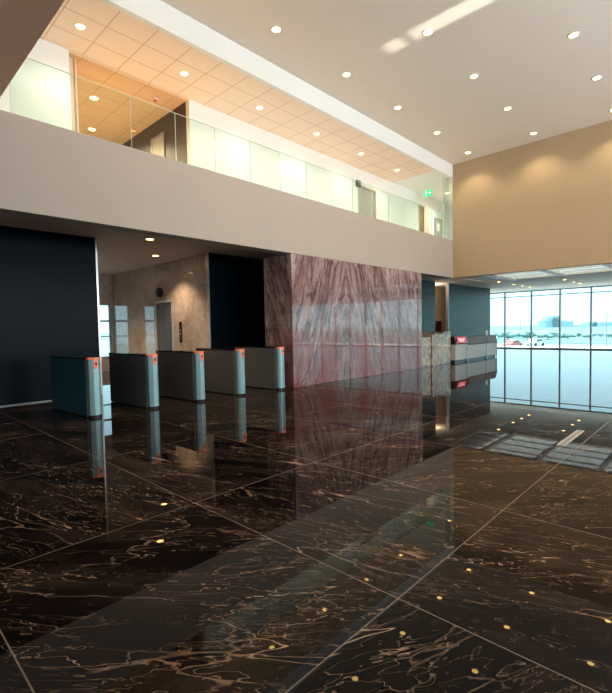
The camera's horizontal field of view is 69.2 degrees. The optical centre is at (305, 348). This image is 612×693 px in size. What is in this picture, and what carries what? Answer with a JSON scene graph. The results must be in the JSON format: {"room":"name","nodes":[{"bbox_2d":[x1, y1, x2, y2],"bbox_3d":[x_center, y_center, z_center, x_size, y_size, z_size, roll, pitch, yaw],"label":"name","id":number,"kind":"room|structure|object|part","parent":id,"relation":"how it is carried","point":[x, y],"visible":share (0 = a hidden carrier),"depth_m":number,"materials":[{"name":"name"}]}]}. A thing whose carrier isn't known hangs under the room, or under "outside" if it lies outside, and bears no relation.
{"room":"lobby","nodes":[
{"label":"lobby","id":0,"kind":"room"},
{"bbox_2d":[0,0,64,96],"bbox_3d":[-1.039,-4.807,-2.967,18.280,3.190,8.720,1,4,44],"label":"ceiling","id":1,"kind":"structure","parent":0,"point":[22,22],"depth_m":4.89,"materials":[{"name":"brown paint"}]},
{"bbox_2d":[0,225,98,405],"bbox_3d":[-8.849,-0.491,6.515,0.120,3.730,11.240,1,4,44],"label":"wall","id":2,"kind":"structure","parent":0,"point":[48,284],"depth_m":9.66,"materials":[{"name":"blue paint"}]},
{"bbox_2d":[0,400,51,406],"bbox_3d":[-8.765,1.362,6.553,0.015,0.020,11.240,1,4,44],"label":"baseboard","id":3,"kind":"structure","parent":2,"relation":"attached to","point":[48,400],"depth_m":9.46,"materials":[{"name":"grey metal"}]},
{"bbox_2d":[95,238,102,394],"bbox_3d":[-4.956,-0.749,10.588,0.142,3.730,0.040,1,4,44],"label":"trim","id":4,"kind":"structure","parent":2,"relation":"attached to","point":[95,238],"depth_m":10.53,"materials":[{"name":"white paint"}]},
{"bbox_2d":[98,274,113,370],"bbox_3d":[-8.766,-0.931,16.212,0.200,3.730,3.800,1,4,44],"label":"wall","id":5,"kind":"structure","parent":0,"point":[104,281],"depth_m":17.18,"materials":[{"name":"beige stone"}]},
{"bbox_2d":[99,304,111,357],"bbox_3d":[-7.849,-0.676,17.179,0.080,2.100,0.600,1,4,44],"label":"window","id":6,"kind":"structure","parent":5,"relation":"in","point":[108,305],"depth_m":17.32,"materials":[{"name":"grey metal"}]},
{"bbox_2d":[0,213,280,274],"bbox_3d":[-5.975,-3.182,12.343,9.300,1.010,23.870,1,4,44],"label":"ceiling","id":7,"kind":"structure","parent":0,"point":[117,251],"depth_m":11.79,"materials":[{"name":"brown paint"}]},
{"bbox_2d":[122,102,186,163],"bbox_3d":[-6.172,-5.059,14.406,8.900,2.560,0.150,1,4,44],"label":"wall","id":8,"kind":"structure","parent":0,"point":[141,141],"depth_m":11.80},
{"bbox_2d":[151,131,164,156],"bbox_3d":[-4.063,-4.827,12.277,0.720,2.090,0.025,1,4,44],"label":"door","id":9,"kind":"structure","parent":8,"relation":"in","point":[158,142],"depth_m":12.20,"materials":[{"name":"grey paint"}]},
{"bbox_2d":[112,253,207,353],"bbox_3d":[-5.107,-0.955,15.206,6.480,3.730,0.200,1,4,44],"label":"wall","id":10,"kind":"structure","parent":0,"point":[182,282],"depth_m":14.76,"materials":[{"name":"beige stone"}]},
{"bbox_2d":[156,288,162,296],"bbox_3d":[-4.834,-1.853,14.687,0.320,0.320,0.088,1,4,44],"label":"lantern","id":11,"kind":"object","parent":10,"relation":"attached to","point":[159,292],"visible":1,"depth_m":14.62,"materials":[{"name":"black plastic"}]},
{"bbox_2d":[154,300,172,349],"bbox_3d":[-4.664,-0.323,14.774,1.180,2.490,0.110,1,4,44],"label":"door","id":12,"kind":"structure","parent":10,"relation":"in","point":[162,310],"depth_m":14.82,"materials":[{"name":"metal"}]},
{"bbox_2d":[179,322,181,342],"bbox_3d":[-3.920,-0.510,13.941,0.150,0.650,0.028,1,4,44],"label":"panel","id":13,"kind":"object","parent":10,"relation":"attached to","point":[180,323],"visible":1,"depth_m":13.93,"materials":[{"name":"black metal"}]},
{"bbox_2d":[205,252,210,347],"bbox_3d":[-2.799,-0.892,12.848,0.136,3.730,0.025,1,4,44],"label":"trim","id":14,"kind":"structure","parent":10,"relation":"attached to","point":[207,253],"depth_m":12.81,"materials":[{"name":"silver metal"}]},
{"bbox_2d":[0,38,452,239],"bbox_3d":[-1.339,-5.083,12.915,0.150,2.560,31.270,1,4,44],"label":"wall","id":15,"kind":"structure","parent":0,"point":[40,92],"depth_m":12.51,"materials":[{"name":"white paint"}]},
{"bbox_2d":[69,50,188,102],"bbox_3d":[-3.916,-6.165,10.137,0.120,0.050,2.800,1,4,44],"label":"trim","id":16,"kind":"structure","parent":15,"relation":"attached to","point":[71,53],"depth_m":9.97,"materials":[{"name":"beige paint"}]},
{"bbox_2d":[358,186,375,217],"bbox_3d":[2.277,-5.072,16.702,0.155,1.940,1.170,1,4,44],"label":"door","id":17,"kind":"structure","parent":15,"relation":"in","point":[364,193],"depth_m":16.70,"materials":[{"name":"grey paint"}]},
{"bbox_2d":[356,180,365,186],"bbox_3d":[2.054,-6.010,16.267,0.100,0.220,0.560,1,4,44],"label":"door closer","id":18,"kind":"structure","parent":17,"relation":"attached to","point":[358,184],"depth_m":16.11,"materials":[{"name":"metal"}]},
{"bbox_2d":[419,205,429,233],"bbox_3d":[5.253,-5.319,19.810,0.160,2.040,0.950,1,4,44],"label":"door","id":19,"kind":"structure","parent":15,"relation":"in","point":[424,212],"depth_m":19.76,"materials":[{"name":"brown wood"}]},
{"bbox_2d":[434,218,441,236],"bbox_3d":[6.206,-5.196,20.672,0.050,1.680,0.700,1,4,44],"label":"door","id":20,"kind":"structure","parent":15,"relation":"in","point":[436,220],"depth_m":20.59,"materials":[{"name":"grey paint"}]},
{"bbox_2d":[209,253,264,348],"bbox_3d":[0.317,-1.099,16.106,0.120,3.730,9.000,1,4,44],"label":"wall panel","id":21,"kind":"object","parent":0,"point":[236,283],"visible":0.21,"depth_m":13.48,"materials":[{"name":"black paint"}]},
{"bbox_2d":[40,0,452,206],"bbox_3d":[-3.888,-6.525,15.329,10.880,0.200,31.370,1,4,44],"label":"ceiling","id":22,"kind":"structure","parent":0,"point":[111,37],"depth_m":10.93,"materials":[{"name":"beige tile"}]},
{"bbox_2d":[74,22,85,29],"bbox_3d":[-4.264,-6.098,8.397,0.202,0.014,0.202,1,4,44],"label":"recessed light","id":23,"kind":"object","parent":22,"relation":"in","point":[79,26],"visible":1,"depth_m":8.40,"materials":[{"name":"white"}]},
{"bbox_2d":[89,95,98,100],"bbox_3d":[-5.230,-6.196,10.976,0.230,0.014,0.230,1,4,44],"label":"recessed light","id":24,"kind":"object","parent":22,"relation":"in","point":[94,98],"visible":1,"depth_m":10.98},
{"bbox_2d":[180,71,188,75],"bbox_3d":[-2.732,-6.199,10.001,0.202,0.014,0.202,1,4,44],"label":"recessed light","id":25,"kind":"object","parent":22,"relation":"in","point":[182,73],"visible":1,"depth_m":9.99,"materials":[{"name":"white"}]},
{"bbox_2d":[424,189,431,196],"bbox_3d":[5.144,-6.559,18.593,0.380,0.370,0.046,1,4,44],"label":"exit sign","id":26,"kind":"object","parent":22,"relation":"hanging from","point":[427,193],"visible":1,"depth_m":18.58,"materials":[{"name":"green plastic"}]},
{"bbox_2d":[0,348,611,692],"bbox_3d":[9.731,1.182,6.311,41.300,0.300,36.440,1,4,44],"label":"floor","id":27,"kind":"structure","parent":0,"point":[430,529],"depth_m":3.17,"materials":[{"name":"stone"}]},
{"bbox_2d":[50,355,101,417],"bbox_3d":[-4.301,0.678,8.300,1.691,1.060,0.212,1,3,39],"label":"security gate","id":28,"kind":"object","parent":27,"relation":"on","point":[75,380],"visible":1,"depth_m":8.04,"materials":[{"name":"teal metal"}]},
{"bbox_3d":[-4.367,0.684,8.355,1.500,1.015,0.200,1,3,39],"label":"panel","id":29,"kind":"part","parent":28,"relation":"part of","materials":[{"name":"teal metal"}]},
{"bbox_2d":[94,360,97,368],"bbox_3d":[-3.660,0.278,7.753,0.010,0.155,0.068,1,3,39],"label":"indicator light","id":30,"kind":"object","parent":28,"relation":"attached to","point":[95,361],"depth_m":7.75,"materials":[{"name":"orange plastic"}]},
{"bbox_2d":[108,352,158,408],"bbox_3d":[-3.528,0.627,9.111,1.691,1.060,0.212,1,3,41],"label":"security gate","id":31,"kind":"object","parent":27,"relation":"on","point":[133,376],"visible":1,"depth_m":8.88,"materials":[{"name":"silver metal"}]},
{"bbox_3d":[-3.593,0.633,9.168,1.500,1.015,0.200,1,3,41],"label":"panel","id":32,"kind":"part","parent":31,"relation":"part of","materials":[{"name":"brown metal"}]},
{"bbox_2d":[156,350,204,401],"bbox_3d":[-2.781,0.579,9.865,1.691,1.060,0.212,1,3,42],"label":"security gate","id":33,"kind":"object","parent":27,"relation":"on","point":[181,375],"visible":0.96,"depth_m":9.64,"materials":[{"name":"silver metal"}]},
{"bbox_2d":[196,348,244,395],"bbox_3d":[-2.028,0.531,10.610,1.691,1.060,0.212,1,3,42],"label":"security gate","id":34,"kind":"object","parent":27,"relation":"on","point":[224,369],"visible":0.9,"depth_m":10.34,"materials":[{"name":"silver metal"}]},
{"bbox_2d":[234,346,284,389],"bbox_3d":[-1.178,0.478,11.412,1.691,1.060,0.212,1,3,41],"label":"security gate","id":35,"kind":"object","parent":27,"relation":"on","point":[264,365],"visible":0.89,"depth_m":11.15,"materials":[{"name":"silver metal"}]},
{"bbox_2d":[263,253,421,387],"bbox_3d":[1.539,-0.850,13.873,1.060,3.388,6.500,1,4,44],"label":"marble block","id":36,"kind":"object","parent":27,"relation":"on","point":[333,320],"visible":0.88,"depth_m":12.50,"materials":[{"name":"brown stone"}]},
{"bbox_2d":[422,331,450,366],"bbox_3d":[4.678,0.000,17.213,0.980,1.270,2.400,1,4,44],"label":"reception desk","id":37,"kind":"object","parent":27,"relation":"on","point":[436,346],"visible":0.67,"depth_m":16.86,"materials":[{"name":"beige stone"}]},
{"bbox_2d":[422,333,444,334],"bbox_3d":[4.744,-0.562,17.267,0.980,0.025,1.000,1,4,44],"label":"countertop","id":38,"kind":"structure","parent":37,"relation":"on","point":[428,333],"depth_m":17.20,"materials":[{"name":"beige stone"}]},
{"bbox_2d":[435,321,441,331],"bbox_3d":[6.657,-0.542,22.959,0.512,1.760,1.100,1,4,44],"label":"tall cabinet","id":39,"kind":"object","parent":27,"relation":"on","point":[438,324],"visible":0.08,"depth_m":22.90,"materials":[{"name":"red wood"}]},
{"bbox_2d":[451,335,467,362],"bbox_3d":[6.192,0.013,18.399,0.693,1.080,1.160,1,4,44],"label":"counter","id":40,"kind":"object","parent":27,"relation":"on","point":[459,343],"depth_m":18.05,"materials":[{"name":"metal"}]},
{"bbox_3d":[6.193,0.502,18.429,0.550,0.100,1.100,1,4,44],"label":"kick plate","id":41,"kind":"part","parent":40,"relation":"part of","materials":[{"name":"black plastic"}]},
{"bbox_3d":[6.186,0.133,18.412,0.630,0.640,1.120,1,4,44],"label":"panel","id":42,"kind":"part","parent":40,"relation":"part of","materials":[{"name":"metal"}]},
{"bbox_2d":[451,335,467,344],"bbox_3d":[6.184,-0.356,18.383,0.690,0.340,1.160,1,4,44],"label":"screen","id":43,"kind":"object","parent":40,"relation":"attached to","point":[455,339],"depth_m":18.06,"materials":[{"name":"black glass"}]},
{"bbox_2d":[466,336,486,360],"bbox_3d":[7.302,-0.031,19.564,0.690,1.020,1.980,1,4,44],"label":"counter","id":44,"kind":"object","parent":27,"relation":"on","point":[477,345],"depth_m":19.32,"materials":[{"name":"metal"}]},
{"bbox_3d":[7.304,0.429,19.591,0.550,0.100,1.920,1,4,44],"label":"kick plate","id":45,"kind":"part","parent":44,"relation":"part of","materials":[{"name":"black plastic"}]},
{"bbox_3d":[7.298,0.089,19.576,0.630,0.580,1.940,1,4,44],"label":"panel","id":46,"kind":"part","parent":44,"relation":"part of","materials":[{"name":"metal"}]},
{"bbox_2d":[467,336,486,344],"bbox_3d":[7.296,-0.370,19.549,0.690,0.340,1.980,1,4,44],"label":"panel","id":47,"kind":"object","parent":44,"relation":"attached to","point":[472,340],"depth_m":19.32,"materials":[{"name":"metal"}]},
{"bbox_2d":[476,335,496,357],"bbox_3d":[8.414,-0.104,20.727,0.690,1.020,1.160,1,4,44],"label":"counter","id":48,"kind":"object","parent":27,"relation":"on","point":[491,339],"depth_m":20.50,"materials":[{"name":"metal"}]},
{"bbox_2d":[476,335,496,342],"bbox_3d":[8.407,-0.444,20.711,0.690,0.340,1.160,1,4,44],"label":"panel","id":49,"kind":"object","parent":48,"relation":"attached to","point":[490,338],"depth_m":20.50,"materials":[{"name":"metal"}]},
{"bbox_3d":[8.409,0.015,20.739,0.630,0.580,1.120,1,4,44],"label":"panel","id":50,"kind":"part","parent":48,"relation":"part of","materials":[{"name":"metal"}]},
{"bbox_2d":[490,285,611,349],"bbox_3d":[23.096,-1.543,18.373,38.110,3.550,0.160,1,4,44],"label":"window","id":51,"kind":"structure","parent":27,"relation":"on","point":[591,287],"depth_m":26.23,"materials":[{"name":"grey metal"}]},
{"bbox_2d":[557,430,583,445],"bbox_3d":[3.498,1.169,5.828,0.086,0.004,1.036,1,4,44],"label":"floor vent","id":52,"kind":"object","parent":27,"relation":"in","point":[576,433],"visible":1,"depth_m":5.78,"materials":[{"name":"metal"}]},
{"bbox_2d":[161,0,611,164],"bbox_3d":[7.267,-6.828,5.701,18.300,0.250,15.450,1,4,44],"label":"ceiling","id":53,"kind":"structure","parent":0,"point":[523,56],"depth_m":10.42,"materials":[{"name":"beige paint"}]},
{"bbox_2d":[271,25,281,32],"bbox_3d":[-0.612,-6.710,9.327,0.230,0.014,0.230,1,4,44],"label":"recessed light","id":54,"kind":"object","parent":53,"relation":"in","point":[275,29],"visible":1,"depth_m":9.32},
{"bbox_2d":[342,72,350,76],"bbox_3d":[1.024,-6.818,11.038,0.230,0.014,0.230,1,4,44],"label":"recessed light","id":55,"kind":"object","parent":53,"relation":"in","point":[344,74],"visible":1,"depth_m":11.03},
{"bbox_2d":[422,28,433,35],"bbox_3d":[2.630,-6.780,9.506,0.230,0.014,0.230,1,4,44],"label":"recessed light","id":56,"kind":"object","parent":53,"relation":"in","point":[427,32],"visible":1,"depth_m":9.51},
{"bbox_2d":[469,73,478,78],"bbox_3d":[4.266,-6.888,11.217,0.230,0.014,0.230,1,4,44],"label":"recessed light","id":57,"kind":"object","parent":53,"relation":"in","point":[475,75],"visible":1,"depth_m":11.21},
{"bbox_2d":[503,106,511,110],"bbox_3d":[5.902,-6.996,12.929,0.230,0.014,0.230,1,4,44],"label":"recessed light","id":58,"kind":"object","parent":53,"relation":"in","point":[508,107],"visible":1,"depth_m":12.93,"materials":[{"name":"white"}]},
{"bbox_2d":[567,31,579,38],"bbox_3d":[5.864,-6.849,9.692,0.230,0.014,0.230,1,4,44],"label":"recessed light","id":59,"kind":"object","parent":53,"relation":"in","point":[575,34],"visible":1,"depth_m":9.69,"materials":[{"name":"white"}]},
{"bbox_2d":[592,75,601,80],"bbox_3d":[7.500,-6.958,11.403,0.230,0.014,0.230,1,4,44],"label":"recessed light","id":60,"kind":"object","parent":53,"relation":"in","point":[597,77],"visible":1,"depth_m":11.38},
{"bbox_2d":[421,280,434,333],"bbox_3d":[5.062,-1.257,19.626,0.120,3.550,2.650,1,4,44],"label":"wall","id":61,"kind":"structure","parent":0,"point":[427,287],"depth_m":20.05,"materials":[{"name":"paint"}]},
{"bbox_2d":[435,287,445,331],"bbox_3d":[6.209,-1.434,23.054,0.200,3.550,9.200,1,4,44],"label":"wall","id":62,"kind":"structure","parent":0,"point":[440,293],"depth_m":24.13,"materials":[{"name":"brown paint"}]},
{"bbox_2d":[449,283,489,335],"bbox_3d":[8.720,-1.500,23.454,0.120,3.550,5.150,1,4,44],"label":"wall","id":63,"kind":"structure","parent":0,"point":[469,306],"depth_m":23.19,"materials":[{"name":"blue paint"}]},
{"bbox_2d":[446,283,448,331],"bbox_3d":[6.919,-1.380,21.569,0.140,3.550,0.070,1,4,44],"label":"trim","id":64,"kind":"structure","parent":63,"relation":"attached to","point":[447,284],"depth_m":21.50,"materials":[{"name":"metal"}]},
{"bbox_2d":[421,264,611,292],"bbox_3d":[18.598,-3.100,14.265,39.000,0.100,12.220,1,4,44],"label":"ceiling","id":65,"kind":"structure","parent":0,"point":[596,277],"depth_m":21.44,"materials":[{"name":"beige paint"}]},
{"bbox_2d":[466,276,497,279],"bbox_3d":[7.690,-3.132,19.385,1.350,0.077,3.700,1,4,44],"label":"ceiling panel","id":66,"kind":"structure","parent":65,"relation":"attached to","point":[477,277],"depth_m":19.95,"materials":[{"name":"white paint"}]},
{"bbox_2d":[487,275,515,280],"bbox_3d":[8.200,-3.023,18.835,0.100,0.070,4.000,1,4,44],"label":"trim","id":67,"kind":"structure","parent":65,"relation":"attached to","point":[493,276],"depth_m":19.00,"materials":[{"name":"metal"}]},
{"bbox_2d":[500,271,548,276],"bbox_3d":[8.956,-3.102,18.177,1.850,0.077,3.700,1,4,44],"label":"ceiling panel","id":68,"kind":"structure","parent":65,"relation":"attached to","point":[530,273],"depth_m":18.69,"materials":[{"name":"white paint"}]},
{"bbox_2d":[540,270,564,276],"bbox_3d":[9.647,-2.989,17.455,0.100,0.070,4.000,1,4,44],"label":"trim","id":69,"kind":"structure","parent":65,"relation":"attached to","point":[545,271],"depth_m":17.59,"materials":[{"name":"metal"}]},
{"bbox_2d":[553,265,609,272],"bbox_3d":[10.403,-3.067,16.796,1.850,0.077,3.700,1,4,44],"label":"ceiling light","id":70,"kind":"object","parent":65,"relation":"attached to","point":[593,267],"depth_m":17.29,"materials":[{"name":"white paint"}]},
{"bbox_2d":[453,120,611,277],"bbox_3d":[12.537,-4.972,11.271,18.300,4.660,0.300,1,4,44],"label":"wall","id":71,"kind":"structure","parent":0,"point":[544,204],"depth_m":15.39,"materials":[{"name":"beige paint"}]},
{"bbox_2d":[0,110,452,278],"bbox_3d":[-2.508,-2.989,9.041,0.320,1.470,23.870,1,4,44],"label":"balcony wall","id":72,"kind":"structure","parent":71,"relation":"attached to","point":[50,172],"depth_m":8.74,"materials":[{"name":"grey paint"}]},
{"bbox_2d":[10,57,440,233],"bbox_3d":[0.395,-4.419,12.047,0.019,1.006,14.379,1,4,44],"label":"glass balustrade","id":73,"kind":"object","parent":72,"relation":"on","point":[27,57],"visible":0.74,"depth_m":10.29,"materials":[{"name":"clear glass"}]},
{"bbox_2d":[443,178,449,237],"bbox_3d":[5.523,-5.465,17.395,0.060,2.420,0.492,1,4,44],"label":"glass screen","id":74,"kind":"object","parent":72,"relation":"on","point":[447,179],"visible":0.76,"depth_m":17.23,"materials":[{"name":"glass"}]},
{"bbox_2d":[100,0,452,177],"bbox_3d":[-2.503,-6.533,8.813,0.119,0.750,23.870,1,4,44],"label":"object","id":75,"kind":"structure","parent":71,"relation":"attached to","point":[157,14],"depth_m":10.31,"materials":[{"name":"white paint"}]},
{"bbox_3d":[-8.226,-4.923,12.258,8.900,2.560,0.200,1,4,44],"label":"wall","id":76,"kind":"structure","parent":0,"visible":0},
{"bbox_2d":[69,57,78,131],"bbox_3d":[-4.894,-4.860,9.355,0.069,2.450,0.200,1,4,44],"label":"trim","id":77,"kind":"structure","parent":76,"relation":"attached to","point":[72,62],"depth_m":9.33,"materials":[{"name":"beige paint"}]},
{"label":"outside","id":78,"kind":"structure","parent":0,"visible":0},
{"bbox_2d":[101,340,611,356],"bbox_3d":[8.281,0.367,92.639,700.000,0.400,78.800,1,4,44],"label":"road","id":79,"kind":"structure","parent":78,"point":[105,350],"depth_m":94.38,"materials":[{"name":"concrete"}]},
{"bbox_2d":[502,340,522,345],"bbox_3d":[40.201,-0.877,86.017,4.200,1.470,1.820,-3,3,-34],"label":"car","id":80,"kind":"object","parent":79,"relation":"on","point":[508,342],"visible":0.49,"depth_m":85.25,"materials":[{"name":"red paint"}]},
{"bbox_2d":[526,339,544,345],"bbox_3d":[47.764,-1.289,91.984,4.200,1.470,1.820,-3,3,-31],"label":"car","id":81,"kind":"object","parent":79,"relation":"on","point":[535,342],"visible":0.95,"depth_m":91.24,"materials":[{"name":"white paint"}]},
{"bbox_2d":[606,312,606,346],"bbox_3d":[51.757,-2.990,74.241,2.386,6.316,0.240,1,4,44],"label":"street lamp","id":82,"kind":"object","parent":79,"relation":"on","point":[606,312],"visible":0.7,"depth_m":74.93,"materials":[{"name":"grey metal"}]},
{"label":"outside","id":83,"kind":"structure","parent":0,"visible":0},
{"bbox_2d":[497,346,611,348],"bbox_3d":[33.990,0.623,10.931,130.000,0.480,3.750,1,4,44],"label":"terrace","id":84,"kind":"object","parent":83,"point":[497,346],"depth_m":28.66,"materials":[{"name":"white concrete"}]},
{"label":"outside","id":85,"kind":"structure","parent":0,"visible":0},
{"bbox_2d":[101,325,611,343],"bbox_3d":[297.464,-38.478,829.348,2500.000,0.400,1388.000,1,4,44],"label":"verge","id":86,"kind":"structure","parent":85,"point":[596,339],"depth_m":154.28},
{"bbox_2d":[497,330,517,337],"bbox_3d":[56.816,-3.638,124.116,4.124,2.971,5.871,-3,3,-38],"label":"tree","id":87,"kind":"object","parent":86,"relation":"on","point":[509,334],"visible":0.83,"depth_m":122.41,"materials":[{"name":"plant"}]},
{"bbox_2d":[519,330,534,339],"bbox_3d":[62.981,-3.862,125.886,5.371,3.022,3.992,-2,3,-27],"label":"tree","id":88,"kind":"object","parent":86,"relation":"on","point":[523,333],"visible":0.9,"depth_m":124.48,"materials":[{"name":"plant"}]},
{"bbox_2d":[536,331,557,339],"bbox_3d":[67.713,-3.691,124.247,5.518,2.630,3.164,-1,3,5],"label":"tree","id":89,"kind":"object","parent":86,"relation":"on","point":[549,334],"visible":1,"depth_m":123.18,"materials":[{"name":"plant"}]},
{"bbox_2d":[538,316,558,327],"bbox_3d":[290.663,-31.715,528.296,17.592,13.494,16.000,-1,3,0],"label":"building","id":90,"kind":"structure","parent":86,"relation":"on","point":[550,321],"depth_m":520.53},
{"bbox_2d":[561,320,572,326],"bbox_3d":[318.999,-30.578,549.123,15.468,8.269,18.000,-1,3,0],"label":"building","id":91,"kind":"structure","parent":86,"relation":"on","point":[564,323],"depth_m":540.21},
{"bbox_2d":[558,332,576,338],"bbox_3d":[73.523,-3.630,124.584,3.054,2.247,4.881,-2,3,-23],"label":"tree","id":92,"kind":"object","parent":86,"relation":"on","point":[565,334],"visible":0.97,"depth_m":123.15,"materials":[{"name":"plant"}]},
{"bbox_2d":[581,322,596,326],"bbox_3d":[325.259,-27.694,508.126,8.684,5.967,16.000,-1,3,0],"label":"building","id":93,"kind":"structure","parent":86,"relation":"on","point":[594,324],"depth_m":502.42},
{"bbox_2d":[581,332,596,338],"bbox_3d":[79.122,-3.635,123.784,4.336,2.113,3.045,-2,3,-25],"label":"tree","id":94,"kind":"object","parent":86,"relation":"on","point":[587,334],"visible":0.75,"depth_m":122.91,"materials":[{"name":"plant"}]},
{"bbox_2d":[597,322,611,326],"bbox_3d":[366.380,-29.596,539.059,31.678,5.418,18.000,-1,3,0],"label":"building","id":95,"kind":"structure","parent":86,"relation":"on","point":[600,324],"depth_m":530.15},
{"bbox_2d":[603,332,611,337],"bbox_3d":[86.940,-3.805,125.955,4.112,1.950,3.035,0,3,14],"label":"tree","id":96,"kind":"object","parent":86,"relation":"on","point":[609,334],"visible":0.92,"depth_m":125.23,"materials":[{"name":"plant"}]}
]}

